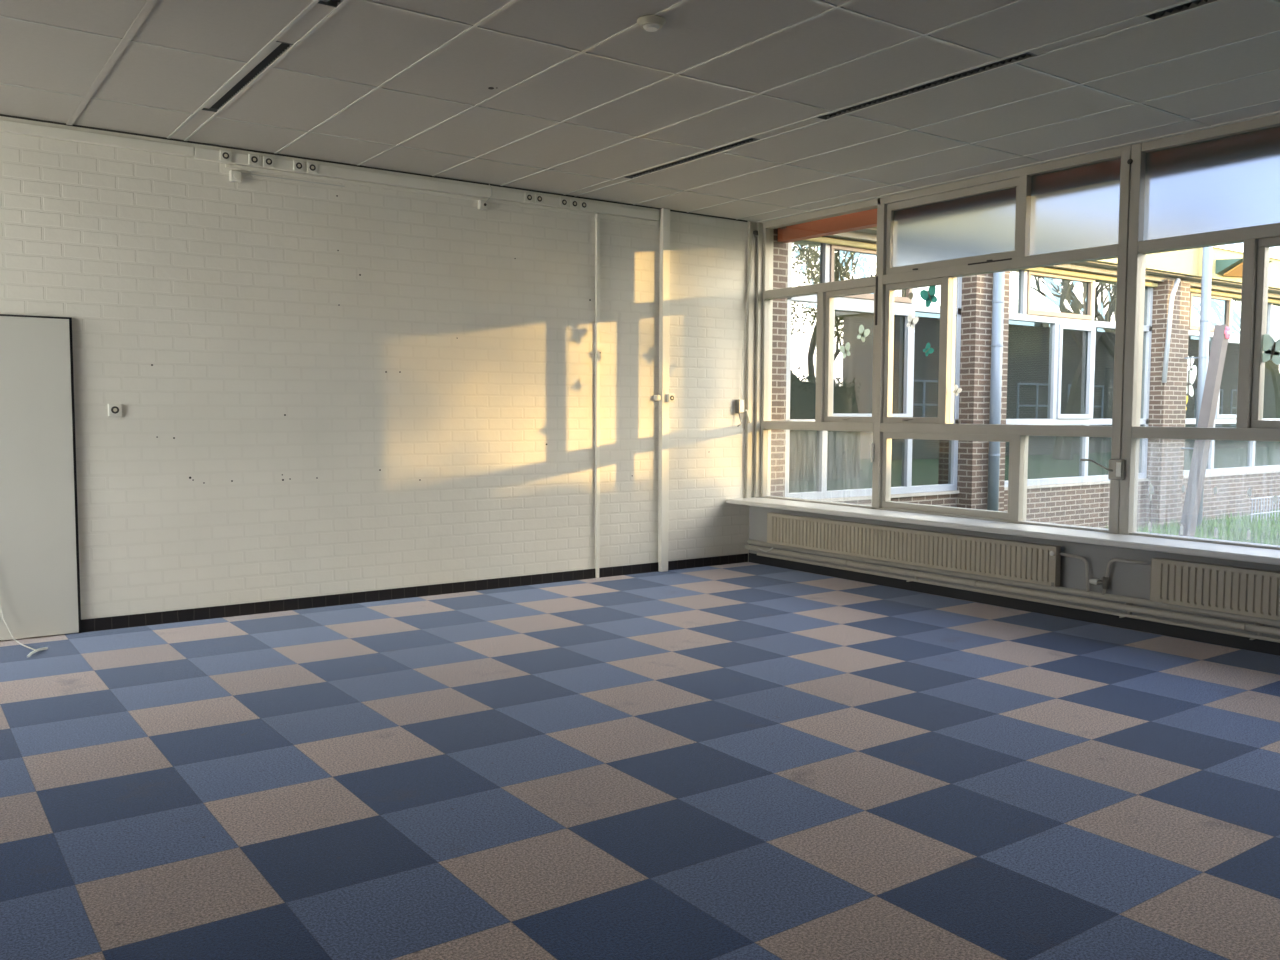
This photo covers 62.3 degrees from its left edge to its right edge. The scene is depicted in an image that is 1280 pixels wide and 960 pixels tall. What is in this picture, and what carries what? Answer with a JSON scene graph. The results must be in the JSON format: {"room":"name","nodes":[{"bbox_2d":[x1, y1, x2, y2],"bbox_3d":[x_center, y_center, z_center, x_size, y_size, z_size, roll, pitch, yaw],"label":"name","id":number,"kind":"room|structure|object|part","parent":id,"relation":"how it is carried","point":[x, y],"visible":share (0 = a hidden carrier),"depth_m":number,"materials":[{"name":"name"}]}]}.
{"room":"classroom","nodes":[
{"label":"classroom","id":0,"kind":"room"},
{"bbox_2d":[0,132,754,619],"bbox_3d":[-3.177,-0.663,7.507,10.720,3.600,0.242,-2,5,-36],"label":"wall","id":1,"kind":"structure","parent":0,"point":[321,389],"depth_m":8.09,"materials":[{"name":"brick"}]},
{"bbox_2d":[0,314,80,640],"bbox_3d":[-4.120,-0.002,6.670,1.028,2.083,0.095,-2,5,-36],"label":"door","id":2,"kind":"structure","parent":1,"relation":"in","point":[40,573],"depth_m":6.84,"materials":[{"name":"laminate"}]},
{"bbox_2d":[108,404,121,415],"bbox_3d":[-3.522,-0.470,7.108,0.082,0.082,0.028,-2,5,-36],"label":"power socket","id":3,"kind":"object","parent":1,"relation":"attached to","point":[113,409],"visible":1,"depth_m":7.10,"materials":[{"name":"plastic"}]},
{"bbox_2d":[111,406,118,413],"bbox_3d":[-3.517,-0.469,7.101,0.049,0.049,0.005,-2,5,-36],"label":"outlet","id":4,"kind":"object","parent":3,"relation":"attached to","point":[114,409],"depth_m":7.10,"materials":[{"name":"plastic"}]},
{"bbox_2d":[229,170,241,182],"bbox_3d":[-2.848,-2.139,7.466,0.075,0.075,0.049,-2,5,-36],"label":"junction box","id":5,"kind":"object","parent":1,"relation":"attached to","point":[235,176],"visible":1,"depth_m":7.45,"materials":[{"name":"plastic"}]},
{"bbox_3d":[-2.835,-2.138,7.449,0.041,0.042,0.005,-2,5,-36],"label":"lid","id":6,"kind":"part","parent":5,"relation":"part of","materials":[{"name":"white plastic"}]},
{"bbox_2d":[242,173,344,186],"bbox_3d":[-2.519,-2.187,7.725,0.750,0.008,0.008,-2,5,-36],"label":"cable","id":7,"kind":"object","parent":1,"relation":"attached to","point":[242,173],"visible":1,"depth_m":7.72,"materials":[{"name":"white plastic"}]},
{"bbox_2d":[0,116,658,220],"bbox_3d":[-3.602,-2.244,6.924,9.260,0.104,0.038,-2,5,-36],"label":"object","id":8,"kind":"object","parent":1,"relation":"attached to","point":[7,124],"visible":1,"depth_m":7.78,"materials":[{"name":"white plastic"}]},
{"bbox_2d":[220,150,230,161],"bbox_3d":[-2.892,-2.263,7.397,0.076,0.076,0.020,-2,5,-36],"label":"power socket","id":9,"kind":"object","parent":8,"relation":"attached to","point":[225,155],"visible":1,"depth_m":7.39,"materials":[{"name":"plastic"}]},
{"bbox_2d":[222,152,228,158],"bbox_3d":[-2.890,-2.263,7.394,0.046,0.046,0.005,-2,5,-36],"label":"outlet","id":10,"kind":"object","parent":9,"relation":"attached to","point":[225,155],"depth_m":7.39,"materials":[{"name":"plastic"}]},
{"bbox_2d":[248,154,259,165],"bbox_3d":[-2.734,-2.270,7.511,0.076,0.076,0.020,-2,5,-36],"label":"power socket","id":11,"kind":"object","parent":8,"relation":"attached to","point":[253,159],"visible":1,"depth_m":7.50,"materials":[{"name":"plastic"}]},
{"bbox_2d":[251,156,257,162],"bbox_3d":[-2.731,-2.270,7.507,0.046,0.046,0.005,-2,5,-36],"label":"outlet","id":12,"kind":"object","parent":11,"relation":"attached to","point":[254,159],"depth_m":7.50,"materials":[{"name":"plastic"}]},
{"bbox_2d":[263,156,273,167],"bbox_3d":[-2.652,-2.273,7.569,0.076,0.076,0.020,-2,5,-36],"label":"power socket","id":13,"kind":"object","parent":8,"relation":"attached to","point":[268,161],"visible":1,"depth_m":7.56,"materials":[{"name":"plastic"}]},
{"bbox_2d":[266,158,271,164],"bbox_3d":[-2.649,-2.273,7.566,0.046,0.046,0.005,-2,5,-36],"label":"outlet","id":14,"kind":"object","parent":13,"relation":"attached to","point":[268,160],"depth_m":7.56,"materials":[{"name":"plastic"}]},
{"bbox_2d":[293,160,303,171],"bbox_3d":[-2.477,-2.281,7.694,0.076,0.076,0.020,-2,5,-36],"label":"power socket","id":15,"kind":"object","parent":8,"relation":"attached to","point":[298,165],"visible":1,"depth_m":7.69,"materials":[{"name":"plastic"}]},
{"bbox_2d":[296,162,301,168],"bbox_3d":[-2.474,-2.281,7.691,0.046,0.046,0.005,-2,5,-36],"label":"outlet","id":16,"kind":"object","parent":15,"relation":"attached to","point":[298,164],"depth_m":7.69,"materials":[{"name":"plastic"}]},
{"bbox_2d":[307,162,317,173],"bbox_3d":[-2.397,-2.284,7.752,0.076,0.076,0.020,-2,5,-36],"label":"power socket","id":17,"kind":"object","parent":8,"relation":"attached to","point":[311,167],"visible":1,"depth_m":7.75,"materials":[{"name":"plastic"}]},
{"bbox_2d":[309,164,315,170],"bbox_3d":[-2.394,-2.284,7.748,0.046,0.046,0.005,-2,5,-36],"label":"outlet","id":18,"kind":"object","parent":17,"relation":"attached to","point":[312,167],"depth_m":7.75,"materials":[{"name":"plastic"}]},
{"bbox_2d":[525,192,532,202],"bbox_3d":[-0.921,-2.347,8.808,0.076,0.076,0.020,-2,5,-36],"label":"power socket","id":19,"kind":"object","parent":8,"relation":"attached to","point":[528,196],"visible":1,"depth_m":8.80,"materials":[{"name":"plastic"}]},
{"bbox_2d":[535,194,542,203],"bbox_3d":[-0.842,-2.351,8.865,0.076,0.076,0.020,-2,5,-36],"label":"power socket","id":20,"kind":"object","parent":8,"relation":"attached to","point":[538,198],"visible":1,"depth_m":8.86,"materials":[{"name":"plastic"}]},
{"bbox_2d":[560,197,567,206],"bbox_3d":[-0.645,-2.359,9.006,0.076,0.076,0.020,-2,5,-36],"label":"power socket","id":21,"kind":"object","parent":8,"relation":"attached to","point":[563,201],"visible":1,"depth_m":9.00,"materials":[{"name":"plastic"}]},
{"bbox_2d":[570,199,577,208],"bbox_3d":[-0.560,-2.363,9.067,0.076,0.076,0.020,-2,5,-36],"label":"power socket","id":22,"kind":"object","parent":8,"relation":"attached to","point":[573,202],"visible":1,"depth_m":9.05,"materials":[{"name":"plastic"}]},
{"bbox_2d":[580,200,587,209],"bbox_3d":[-0.484,-2.366,9.121,0.076,0.076,0.020,-2,5,-36],"label":"power socket","id":23,"kind":"object","parent":8,"relation":"attached to","point":[583,204],"visible":1,"depth_m":9.12,"materials":[{"name":"plastic"}]},
{"bbox_2d":[81,553,747,632],"bbox_3d":[-1.331,0.872,8.785,5.900,0.085,0.012,-2,5,-36],"label":"baseboard","id":24,"kind":"structure","parent":1,"relation":"attached to","point":[145,619],"depth_m":8.26,"materials":[{"name":"black plastic"}]},
{"bbox_2d":[225,164,657,225],"bbox_3d":[-1.377,-2.263,8.533,3.770,0.043,0.020,-2,5,-36],"label":"conduit","id":25,"kind":"object","parent":1,"relation":"attached to","point":[602,216],"visible":1,"depth_m":8.37,"materials":[{"name":"white plastic"}]},
{"bbox_2d":[478,184,491,209],"bbox_3d":[-1.252,-2.299,8.591,0.113,0.210,0.068,-2,5,-36],"label":"junction box","id":26,"kind":"object","parent":1,"relation":"attached to","point":[482,204],"visible":1,"depth_m":8.57,"materials":[{"name":"plastic"}]},
{"bbox_2d":[595,214,599,577],"bbox_3d":[-0.376,-0.722,9.352,0.033,3.200,0.028,-2,5,-36],"label":"vertical conduit","id":27,"kind":"object","parent":1,"relation":"attached to","point":[597,219],"visible":1,"depth_m":9.33,"materials":[{"name":"white plastic"}]},
{"bbox_2d":[654,395,660,400],"bbox_3d":[0.161,-0.753,9.723,0.050,0.050,0.049,-2,5,-36],"label":"junction box","id":28,"kind":"object","parent":1,"relation":"attached to","point":[656,397],"visible":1,"depth_m":9.71,"materials":[{"name":"plastic"}]},
{"bbox_2d":[658,208,669,571],"bbox_3d":[0.221,-0.808,9.759,0.083,3.324,0.055,-2,5,-36],"label":"duct","id":29,"kind":"object","parent":1,"relation":"attached to","point":[664,265],"visible":1,"depth_m":9.73,"materials":[{"name":"white plastic"}]},
{"bbox_2d":[667,394,674,401],"bbox_3d":[0.287,-0.755,9.754,0.075,0.075,0.036,-2,5,-36],"label":"power socket","id":30,"kind":"object","parent":29,"relation":"attached to","point":[670,397],"visible":1,"depth_m":9.74,"materials":[{"name":"plastic"}]},
{"bbox_2d":[735,230,757,426],"bbox_3d":[1.025,-1.466,10.280,0.238,1.896,0.076,-2,5,-36],"label":"blind winder","id":31,"kind":"object","parent":1,"relation":"attached to","point":[739,404],"visible":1,"depth_m":10.28,"materials":[{"name":"plastic"}]},
{"bbox_3d":[1.048,-1.579,10.287,0.162,1.601,0.011,-2,4,-29],"label":"cord","id":32,"kind":"part","parent":31,"relation":"part of","materials":[{"name":"white fabric"}]},
{"bbox_2d":[745,222,762,497],"bbox_3d":[1.115,-1.164,10.381,0.165,2.680,0.050,-2,5,-36],"label":"trim","id":33,"kind":"structure","parent":1,"relation":"attached to","point":[754,316],"depth_m":10.37,"materials":[{"name":"paint"}]},
{"bbox_2d":[778,208,876,242],"bbox_3d":[4.503,-2.135,6.145,0.120,0.165,10.640,-2,5,-36],"label":"roller blind","id":34,"kind":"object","parent":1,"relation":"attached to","point":[868,218],"depth_m":9.88,"materials":[{"name":"orange fabric"}]},
{"bbox_2d":[0,562,1279,959],"bbox_3d":[-0.078,1.349,3.126,10.520,0.120,10.700,-2,5,-36],"label":"floor","id":35,"kind":"structure","parent":0,"point":[745,760],"depth_m":4.25,"materials":[{"name":"carpet"}]},
{"bbox_2d":[0,605,35,649],"bbox_3d":[-3.879,0.769,6.619,0.477,0.549,0.066,2,4,30],"label":"loose cable","id":36,"kind":"object","parent":35,"relation":"on","point":[0,605],"visible":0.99,"depth_m":6.72,"materials":[{"name":"white plastic"}]},
{"bbox_2d":[27,647,47,657],"bbox_3d":[-3.676,1.047,6.447,0.042,0.018,0.218,0,4,-1],"label":"cable","id":37,"kind":"object","parent":35,"relation":"on","point":[44,648],"visible":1,"depth_m":6.47,"materials":[{"name":"white plastic"}]},
{"bbox_2d":[0,0,1279,222],"bbox_3d":[0.017,-2.091,2.960,10.720,0.132,10.700,-2,5,-36],"label":"ceiling","id":38,"kind":"structure","parent":0,"point":[570,98],"depth_m":5.95,"materials":[{"name":"tile"}]},
{"bbox_2d":[202,41,293,111],"bbox_3d":[-2.225,-2.289,5.933,0.108,0.103,1.505,-2,5,-36],"label":"ceiling light","id":39,"kind":"object","parent":38,"relation":"attached to","point":[278,48],"visible":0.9,"depth_m":5.89,"materials":[{"name":"metal"}]},
{"bbox_2d":[318,0,343,6],"bbox_3d":[-0.989,-2.172,4.215,0.108,0.103,1.505,-2,5,-36],"label":"ceiling light","id":40,"kind":"object","parent":38,"relation":"attached to","point":[333,3],"visible":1,"depth_m":4.82,"materials":[{"name":"metal"}]},
{"bbox_2d":[637,15,665,31],"bbox_3d":[0.054,-2.144,4.994,0.136,0.042,0.136,-2,5,-36],"label":"smoke detector","id":41,"kind":"object","parent":38,"relation":"attached to","point":[650,23],"visible":1,"depth_m":4.96,"materials":[{"name":"plastic"}]},
{"bbox_2d":[624,138,759,178],"bbox_3d":[0.339,-2.398,7.769,0.108,0.103,1.505,-2,5,-36],"label":"ceiling light","id":42,"kind":"object","parent":38,"relation":"attached to","point":[749,140],"visible":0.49,"depth_m":7.75,"materials":[{"name":"metal"}]},
{"bbox_2d":[817,52,1036,119],"bbox_3d":[1.575,-2.281,6.050,0.108,0.103,1.505,-2,5,-36],"label":"ceiling light","id":43,"kind":"object","parent":38,"relation":"attached to","point":[1028,54],"visible":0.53,"depth_m":6.01,"materials":[{"name":"metal"}]},
{"bbox_2d":[1144,0,1216,19],"bbox_3d":[2.810,-2.164,4.331,0.108,0.103,1.505,-2,5,-36],"label":"air vent","id":44,"kind":"object","parent":38,"relation":"attached to","point":[1195,3],"visible":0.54,"depth_m":4.87,"materials":[{"name":"metal"}]},
{"bbox_2d":[749,506,1279,638],"bbox_3d":[4.279,0.878,6.226,0.200,0.750,10.700,-2,5,-36],"label":"wall","id":45,"kind":"structure","parent":0,"point":[1132,580],"depth_m":7.57,"materials":[{"name":"paint"}]},
{"bbox_2d":[760,198,879,508],"bbox_3d":[1.653,-1.113,9.852,0.131,2.730,1.540,-2,5,-36],"label":"window","id":46,"kind":"structure","parent":45,"relation":"in","point":[826,293],"depth_m":9.79,"materials":[{"name":"paint"}]},
{"bbox_2d":[839,342,849,357],"bbox_3d":[1.856,-1.174,9.598,0.002,0.144,0.135,-2,5,-36],"label":"sticker","id":47,"kind":"object","parent":46,"relation":"attached to","point":[845,350],"visible":1,"depth_m":9.59,"materials":[{"name":"white paper"}]},
{"bbox_3d":[1.914,-1.116,9.531,0.070,1.190,0.625,-2,5,-36],"label":"sash","id":48,"kind":"part","parent":46,"relation":"part of","materials":[{"name":"paint"}]},
{"bbox_2d":[857,325,869,341],"bbox_3d":[1.984,-1.302,9.411,0.002,0.157,0.153,-2,5,-36],"label":"sticker","id":49,"kind":"object","parent":46,"relation":"attached to","point":[863,333],"visible":1,"depth_m":9.42,"materials":[{"name":"white paper"}]},
{"bbox_2d":[767,512,1060,585],"bbox_3d":[2.141,0.540,8.912,0.124,0.289,3.063,-2,5,-36],"label":"radiator","id":50,"kind":"object","parent":45,"relation":"attached to","point":[1036,563],"visible":1,"depth_m":8.61,"materials":[{"name":"metal"}]},
{"bbox_2d":[769,512,1060,546],"bbox_3d":[2.131,0.398,8.896,0.060,0.005,3.055,-2,5,-36],"label":"grille","id":51,"kind":"object","parent":50,"relation":"attached to","point":[960,537],"depth_m":8.73,"materials":[{"name":"metal"}]},
{"bbox_2d":[1060,553,1088,591],"bbox_3d":[3.113,0.670,7.589,0.022,0.280,0.234,-3,5,-37],"label":"pipe","id":52,"kind":"object","parent":50,"relation":"attached to","point":[1061,554],"visible":1,"depth_m":7.51,"materials":[{"name":"metal"}]},
{"bbox_2d":[726,497,1279,564],"bbox_3d":[4.116,0.492,6.083,0.405,0.043,10.700,-2,5,-36],"label":"windowsill","id":53,"kind":"structure","parent":45,"relation":"on","point":[1221,551],"depth_m":7.63,"materials":[{"name":"paint"}]},
{"bbox_2d":[871,143,1145,534],"bbox_3d":[2.764,-1.007,8.303,0.133,2.730,2.362,-2,5,-36],"label":"window","id":54,"kind":"structure","parent":45,"relation":"in","point":[1074,209],"depth_m":8.14,"materials":[{"name":"paint"}]},
{"bbox_2d":[906,314,918,328],"bbox_3d":[2.304,-1.341,8.962,0.002,0.136,0.130,-2,5,-36],"label":"sticker","id":55,"kind":"object","parent":54,"relation":"attached to","point":[912,321],"visible":1,"depth_m":8.97,"materials":[{"name":"white paper"}]},
{"bbox_3d":[2.329,-1.076,8.953,0.070,1.190,0.630,-2,5,-36],"label":"sash","id":56,"kind":"part","parent":54,"relation":"part of","materials":[{"name":"paint"}]},
{"bbox_2d":[920,285,936,306],"bbox_3d":[2.401,-1.534,8.815,0.002,0.191,0.183,-2,5,-36],"label":"sticker","id":57,"kind":"object","parent":54,"relation":"attached to","point":[928,296],"visible":1,"depth_m":8.81,"materials":[{"name":"teal paper"}]},
{"bbox_2d":[923,343,933,355],"bbox_3d":[2.404,-1.089,8.837,0.002,0.114,0.114,-2,5,-36],"label":"sticker","id":58,"kind":"object","parent":54,"relation":"attached to","point":[928,350],"visible":1,"depth_m":8.84,"materials":[{"name":"teal paper"}]},
{"bbox_3d":[2.526,-0.054,8.739,0.070,0.660,1.320,-2,5,-36],"label":"sash","id":59,"kind":"part","parent":54,"relation":"part of","materials":[{"name":"paint"}]},
{"bbox_3d":[2.534,-2.033,8.610,0.070,0.605,1.320,-2,5,-36],"label":"sash","id":60,"kind":"part","parent":54,"relation":"part of","materials":[{"name":"paint"}]},
{"bbox_3d":[2.532,-2.033,8.608,0.006,0.485,1.230,-2,5,-36],"label":"frosted pane","id":61,"kind":"part","parent":54,"relation":"part of","materials":[{"name":"white glass"}]},
{"bbox_2d":[952,385,961,395],"bbox_3d":[2.575,-0.727,8.603,0.002,0.095,0.094,-2,5,-36],"label":"sticker","id":62,"kind":"object","parent":54,"relation":"attached to","point":[957,390],"visible":1,"depth_m":8.61,"materials":[{"name":"white paper"}]},
{"bbox_3d":[3.167,-1.971,7.709,0.006,0.605,0.745,-2,5,-36],"label":"frosted pane","id":63,"kind":"part","parent":54,"relation":"part of","materials":[{"name":"white glass"}]},
{"bbox_2d":[1080,164,1129,479],"bbox_3d":[3.268,-1.093,7.420,0.304,2.180,0.074,3,5,36],"label":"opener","id":64,"kind":"object","parent":54,"relation":"attached to","point":[1116,469],"depth_m":7.39,"materials":[{"name":"metal"}]},
{"bbox_3d":[3.338,-0.074,7.394,0.004,0.100,0.035,-2,5,-36],"label":"plate","id":65,"kind":"part","parent":64,"relation":"part of","materials":[{"name":"plastic"}]},
{"bbox_3d":[3.368,-1.161,7.363,0.007,2.035,0.007,3,4,32],"label":"rod","id":66,"kind":"part","parent":64,"relation":"part of","materials":[{"name":"metal"}]},
{"bbox_3d":[3.418,-0.946,7.410,0.114,2.730,0.145,-2,5,-36],"label":"post","id":67,"kind":"part","parent":54,"relation":"part of","materials":[{"name":"paint"}]},
{"bbox_2d":[747,540,1279,625],"bbox_3d":[4.177,0.901,6.130,0.040,0.040,10.660,-2,5,-36],"label":"pipe","id":68,"kind":"object","parent":45,"relation":"attached to","point":[941,571],"visible":1,"depth_m":7.75,"materials":[{"name":"metal"}]},
{"bbox_2d":[749,553,1279,655],"bbox_3d":[4.196,1.062,6.171,0.012,0.090,10.687,-2,5,-36],"label":"baseboard","id":69,"kind":"structure","parent":45,"relation":"attached to","point":[1257,645],"depth_m":7.84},
{"bbox_2d":[1119,603,1131,617],"bbox_3d":[3.330,0.885,7.272,0.125,0.108,0.020,-2,5,-36],"label":"bracket","id":70,"kind":"object","parent":45,"relation":"attached to","point":[1128,612],"visible":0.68,"depth_m":7.29,"materials":[{"name":"metal"}]},
{"bbox_2d":[1128,114,1279,549],"bbox_3d":[4.097,-0.882,6.466,0.114,2.730,2.185,-2,5,-36],"label":"window","id":71,"kind":"structure","parent":45,"relation":"in","point":[1217,186],"depth_m":6.81,"materials":[{"name":"paint"}]},
{"bbox_2d":[1149,483,1153,500],"bbox_3d":[3.530,0.085,7.318,0.001,0.124,0.040,-2,5,-36],"label":"sticker","id":72,"kind":"object","parent":71,"relation":"attached to","point":[1151,489],"visible":1,"depth_m":7.32,"materials":[{"name":"white paper"}]},
{"bbox_2d":[1180,524,1182,534],"bbox_3d":[3.658,0.335,7.155,0.001,0.069,0.020,-2,5,-36],"label":"sticker","id":73,"kind":"object","parent":71,"relation":"attached to","point":[1181,526],"visible":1,"depth_m":7.16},
{"bbox_3d":[4.063,-1.887,6.462,0.006,0.605,2.040,-2,5,-36],"label":"frosted pane","id":74,"kind":"part","parent":71,"relation":"part of","materials":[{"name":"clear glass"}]},
{"bbox_2d":[1247,529,1250,539],"bbox_3d":[3.909,0.348,6.805,0.001,0.069,0.020,-2,5,-36],"label":"sticker","id":75,"kind":"object","parent":71,"relation":"attached to","point":[1248,530],"visible":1,"depth_m":6.80,"materials":[{"name":"white paper"}]},
{"bbox_3d":[4.102,-0.908,6.486,0.070,1.190,0.625,-2,5,-36],"label":"sash","id":76,"kind":"part","parent":71,"relation":"part of","materials":[{"name":"paint"}]},
{"bbox_2d":[1262,334,1279,364],"bbox_3d":[3.983,-0.821,6.648,0.002,0.196,0.186,-2,5,-36],"label":"sticker","id":77,"kind":"object","parent":71,"relation":"attached to","point":[1271,349],"visible":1,"depth_m":6.67,"materials":[{"name":"white paper"}]},
{"bbox_2d":[1150,557,1279,620],"bbox_3d":[4.313,0.744,5.905,0.106,0.289,2.963,-2,5,-36],"label":"radiator","id":78,"kind":"object","parent":45,"relation":"attached to","point":[1215,587],"visible":1,"depth_m":6.73,"materials":[{"name":"metal"}]},
{"bbox_2d":[1102,558,1150,594],"bbox_3d":[3.344,0.689,7.271,0.022,0.287,0.366,-2,5,-36],"label":"pipe","id":79,"kind":"object","parent":78,"relation":"attached to","point":[1111,561],"visible":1,"depth_m":7.31,"materials":[{"name":"metal"}]},
{"bbox_2d":[1089,577,1108,588],"bbox_3d":[3.224,0.716,7.441,0.043,0.083,0.133,-2,5,-36],"label":"radiator valve","id":80,"kind":"object","parent":79,"relation":"attached to","point":[1104,582],"visible":1,"depth_m":7.41,"materials":[{"name":"metal"}]},
{"bbox_3d":[3.203,0.716,7.470,0.043,0.044,0.060,-2,5,-36],"label":"knob","id":81,"kind":"part","parent":80,"relation":"part of","materials":[{"name":"plastic"}]},
{"bbox_2d":[1152,557,1279,573],"bbox_3d":[4.297,0.603,5.884,0.060,0.005,2.955,-2,5,-36],"label":"grille","id":82,"kind":"object","parent":78,"relation":"attached to","point":[1163,561],"depth_m":6.76,"materials":[{"name":"metal"}]},
{"bbox_2d":[1250,623,1262,639],"bbox_3d":[3.826,0.932,6.582,0.125,0.108,0.020,-2,5,-36],"label":"bracket","id":83,"kind":"object","parent":45,"relation":"attached to","point":[1259,624],"visible":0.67,"depth_m":6.60,"materials":[{"name":"metal"}]},
{"bbox_3d":[2.252,0.783,8.772,0.125,0.108,0.020,-2,5,-36],"label":"bracket","id":84,"kind":"object","parent":45,"relation":"attached to","visible":0},
{"bbox_2d":[745,545,1279,635],"bbox_3d":[4.146,0.951,6.098,0.051,0.052,10.640,-2,5,-36],"label":"pipe","id":85,"kind":"object","parent":84,"relation":"attached to","point":[1174,615],"visible":1,"depth_m":7.73,"materials":[{"name":"metal"}]},
{"bbox_2d":[757,553,1279,642],"bbox_3d":[4.181,1.005,6.010,0.021,0.021,10.450,-2,5,-36],"label":"pipe","id":86,"kind":"object","parent":84,"relation":"attached to","point":[759,554],"visible":1,"depth_m":7.69,"materials":[{"name":"metal"}]},
{"label":"outside","id":87,"kind":"structure","parent":0,"visible":0},
{"bbox_2d":[792,244,905,296],"bbox_3d":[4.906,-4.294,26.467,6.634,8.437,4.552,0,4,-8],"label":"bare tree","id":88,"kind":"object","parent":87,"point":[844,272],"visible":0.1,"depth_m":26.43,"materials":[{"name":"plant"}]},
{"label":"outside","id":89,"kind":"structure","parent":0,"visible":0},
{"bbox_2d":[1034,276,1110,326],"bbox_3d":[12.017,-4.751,29.525,5.153,8.971,4.190,-2,5,-36],"label":"bare tree","id":90,"kind":"object","parent":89,"point":[1078,301],"visible":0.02,"depth_m":28.95,"materials":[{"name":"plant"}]},
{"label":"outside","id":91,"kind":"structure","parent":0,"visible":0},
{"bbox_2d":[1031,277,1116,332],"bbox_3d":[14.751,-5.285,34.278,4.280,9.408,4.933,3,5,38],"label":"bare tree","id":92,"kind":"object","parent":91,"point":[1109,307],"visible":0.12,"depth_m":33.79,"materials":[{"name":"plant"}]},
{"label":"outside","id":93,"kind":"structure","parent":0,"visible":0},
{"bbox_2d":[1088,507,1279,545],"bbox_3d":[20.333,2.780,-15.432,130.000,0.200,64.660,-2,5,-36],"label":"lawn","id":94,"kind":"structure","parent":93,"point":[1240,529],"depth_m":14.17,"materials":[{"name":"green plant"}]},
{"bbox_2d":[767,227,1279,528],"bbox_3d":[8.483,-1.449,16.965,19.270,3.930,2.930,-2,5,-36],"label":"school wing","id":95,"kind":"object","parent":94,"relation":"on","point":[1061,373],"visible":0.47,"depth_m":14.47,"materials":[{"name":"brown brick"}]},
{"bbox_3d":[2.462,-2.189,11.270,1.260,0.540,0.045,-2,5,-36],"label":"wooden sash","id":96,"kind":"part","parent":95,"relation":"part of","materials":[{"name":"white wood"}]},
{"bbox_2d":[987,272,1004,510],"bbox_3d":[4.083,-0.909,12.177,0.136,3.440,0.141,-2,5,-36],"label":"downpipe","id":97,"kind":"object","parent":95,"relation":"attached to","point":[998,278],"visible":0.87,"depth_m":12.11,"materials":[{"name":"grey metal"}]},
{"bbox_3d":[9.228,-2.754,16.036,19.050,0.060,0.040,-2,5,-36],"label":"head rail","id":98,"kind":"part","parent":95,"relation":"part of","materials":[{"name":"metal"}]},
{"bbox_3d":[5.262,-2.309,13.274,1.390,0.540,0.045,-2,5,-36],"label":"wooden sash","id":99,"kind":"part","parent":95,"relation":"part of","materials":[{"name":"white wood"}]},
{"bbox_2d":[1162,278,1180,382],"bbox_3d":[7.204,-2.028,14.364,0.286,1.417,0.072,-2,4,-31],"label":"drain pipe","id":100,"kind":"object","parent":95,"relation":"attached to","point":[1177,281],"visible":1,"depth_m":14.32,"materials":[{"name":"metal"}]},
{"bbox_2d":[1187,356,1193,369],"bbox_3d":[7.925,-1.678,15.264,0.216,0.213,0.008,-2,5,-36],"label":"sticker","id":101,"kind":"object","parent":95,"relation":"attached to","point":[1190,361],"visible":0.82,"depth_m":15.26,"materials":[{"name":"white paper"}]},
{"bbox_2d":[1186,365,1196,395],"bbox_3d":[7.900,-1.431,15.263,0.459,0.452,0.008,-2,5,-36],"label":"sticker","id":102,"kind":"object","parent":95,"relation":"attached to","point":[1191,375],"visible":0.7,"depth_m":15.31,"materials":[{"name":"white paper"}]},
{"bbox_2d":[1181,246,1212,527],"bbox_3d":[7.659,-1.284,14.611,0.136,3.900,0.321,-2,5,-36],"label":"downpipe","id":103,"kind":"object","parent":95,"relation":"attached to","point":[1207,252],"visible":0.54,"depth_m":14.45,"materials":[{"name":"grey metal"}]},
{"bbox_3d":[8.305,-2.439,15.453,1.180,0.540,0.045,-2,5,-36],"label":"wooden sash","id":104,"kind":"part","parent":95,"relation":"part of","materials":[{"name":"white wood"}]},
{"bbox_2d":[1215,258,1271,276],"bbox_3d":[8.481,-2.984,14.874,0.900,0.255,0.350,-2,5,-36],"label":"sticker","id":105,"kind":"object","parent":95,"relation":"attached to","point":[1226,267],"visible":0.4,"depth_m":14.71,"materials":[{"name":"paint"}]},
{"bbox_2d":[1178,324,1228,536],"bbox_3d":[6.503,-0.482,12.234,0.818,2.632,0.122,-2,5,-36],"label":"leaning post","id":106,"kind":"object","parent":94,"relation":"on","point":[1212,385],"visible":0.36,"depth_m":12.20,"materials":[{"name":"grey wood"}]},
{"bbox_2d":[1224,327,1230,338],"bbox_3d":[6.822,-1.707,12.283,0.155,0.146,0.042,-2,5,-36],"label":"flower","id":107,"kind":"object","parent":106,"relation":"attached to","point":[1227,332],"visible":1,"depth_m":12.27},
{"bbox_2d":[1250,496,1279,521],"bbox_3d":[9.739,0.407,15.854,2.550,0.379,0.017,-2,5,-36],"label":"picket fence","id":108,"kind":"object","parent":94,"relation":"on","point":[1261,498],"visible":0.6,"depth_m":15.35,"materials":[{"name":"paint"}]},
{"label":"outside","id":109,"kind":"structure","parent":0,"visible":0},
{"bbox_2d":[791,244,863,306],"bbox_3d":[2.596,-4.289,23.105,5.614,8.762,8.442,2,4,23],"label":"leafy tree","id":110,"kind":"object","parent":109,"point":[796,261],"visible":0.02,"depth_m":22.28,"materials":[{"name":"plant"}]}
]}

